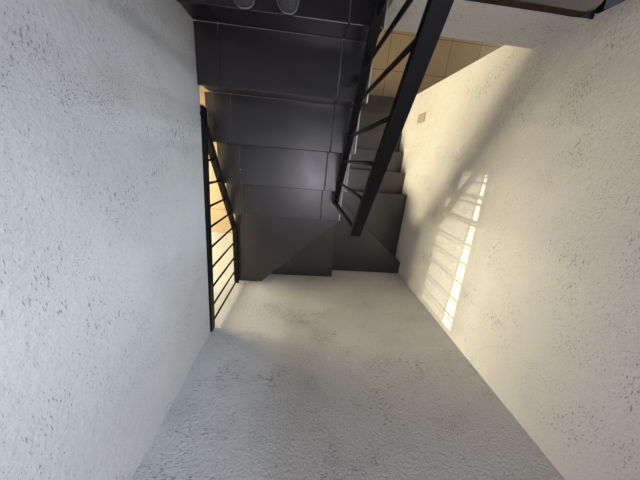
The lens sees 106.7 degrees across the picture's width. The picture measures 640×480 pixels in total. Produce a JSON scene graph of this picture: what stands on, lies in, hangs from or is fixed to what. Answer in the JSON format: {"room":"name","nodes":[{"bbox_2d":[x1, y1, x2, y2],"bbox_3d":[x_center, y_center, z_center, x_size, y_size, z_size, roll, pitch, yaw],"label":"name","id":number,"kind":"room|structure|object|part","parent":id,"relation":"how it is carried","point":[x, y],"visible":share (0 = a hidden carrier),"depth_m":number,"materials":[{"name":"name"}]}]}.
{"room":"stairwell","nodes":[
{"label":"stairwell","id":0,"kind":"room"},
{"bbox_2d":[0,0,209,479],"bbox_3d":[-0.621,-1.060,-0.309,0.150,3.085,4.702,3,109,-5],"label":"wall","id":1,"kind":"structure","parent":0,"point":[104,297],"depth_m":0.74,"materials":[{"name":"white paint"}]},
{"bbox_2d":[131,232,564,479],"bbox_3d":[-1.309,0.846,1.516,5.150,5.370,0.180,3,109,-5],"label":"wall","id":2,"kind":"structure","parent":0,"point":[345,375],"depth_m":1.39,"materials":[{"name":"white paint"}]},
{"bbox_2d":[199,29,503,232],"bbox_3d":[-0.032,-2.050,3.524,7.700,0.150,5.600,3,109,-5],"label":"floor","id":3,"kind":"structure","parent":0,"point":[450,55],"depth_m":3.39,"materials":[{"name":"beige tile"}]},
{"bbox_2d":[176,0,406,280],"bbox_3d":[0.132,-0.659,2.540,1.938,2.633,2.235,3,109,-5],"label":"staircase","id":4,"kind":"structure","parent":3,"relation":"on","point":[279,103],"depth_m":1.64,"materials":[{"name":"grey tile"}]},
{"bbox_2d":[200,105,238,331],"bbox_3d":[-0.801,-0.161,1.910,0.060,0.777,1.547,3,109,-5],"label":"stair railing","id":5,"kind":"object","parent":4,"relation":"on","point":[208,149],"visible":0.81,"depth_m":1.72,"materials":[{"name":"black metal"}]},
{"bbox_3d":[-0.784,-0.063,1.627,0.058,0.177,1.547,3,109,-5],"label":"handrail","id":6,"kind":"part","parent":5,"relation":"part of","materials":[{"name":"black metal"}]},
{"bbox_2d":[234,0,255,10],"bbox_3d":[-0.339,-1.199,1.018,0.114,0.110,0.300,3,109,-5],"label":"shoe","id":7,"kind":"object","parent":4,"relation":"on","point":[243,5],"visible":1,"depth_m":1.09,"materials":[{"name":"black rubber"}]},
{"bbox_2d":[277,0,299,16],"bbox_3d":[-0.134,-1.189,1.035,0.114,0.110,0.300,3,109,-5],"label":"shoe","id":8,"kind":"object","parent":4,"relation":"on","point":[289,8],"visible":1,"depth_m":1.10,"materials":[{"name":"black rubber"}]},
{"bbox_2d":[333,0,453,236],"bbox_3d":[0.242,-0.653,1.015,0.052,1.848,1.358,3,109,-5],"label":"stair railing","id":9,"kind":"object","parent":4,"relation":"on","point":[421,49],"visible":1,"depth_m":0.85,"materials":[{"name":"black metal"}]},
{"bbox_3d":[0.159,-0.187,1.679,0.026,0.888,0.026,3,109,-5],"label":"post","id":10,"kind":"part","parent":9,"relation":"part of","materials":[{"name":"black metal"}]},
{"bbox_3d":[0.218,-0.786,1.393,0.046,1.035,1.353,3,109,-5],"label":"rail","id":11,"kind":"part","parent":9,"relation":"part of","materials":[{"name":"black metal"}]},
{"bbox_2d":[385,0,624,48],"bbox_3d":[1.681,-2.308,0.817,4.480,0.340,2.695,3,109,-5],"label":"wall","id":12,"kind":"structure","parent":0,"point":[466,20],"depth_m":1.17,"materials":[{"name":"white paint"}]},
{"bbox_2d":[395,0,639,479],"bbox_3d":[1.252,-0.095,1.358,0.150,5.370,2.116,3,109,-5],"label":"wall","id":13,"kind":"structure","parent":0,"point":[519,236],"depth_m":1.25,"materials":[{"name":"white paint"}]},
{"bbox_2d":[417,112,425,123],"bbox_3d":[1.134,-1.365,2.663,0.008,0.175,0.100,3,109,-5],"label":"wall plate","id":14,"kind":"object","parent":13,"relation":"attached to","point":[421,117],"visible":1,"depth_m":2.65,"materials":[{"name":"beige plastic"}]},
{"bbox_2d":[472,0,603,16],"bbox_3d":[0.803,-1.143,0.990,0.895,0.045,0.247,3,109,-5],"label":"trim","id":15,"kind":"structure","parent":13,"relation":"attached to","point":[572,8],"depth_m":1.03,"materials":[{"name":"brown stone"}]}
]}

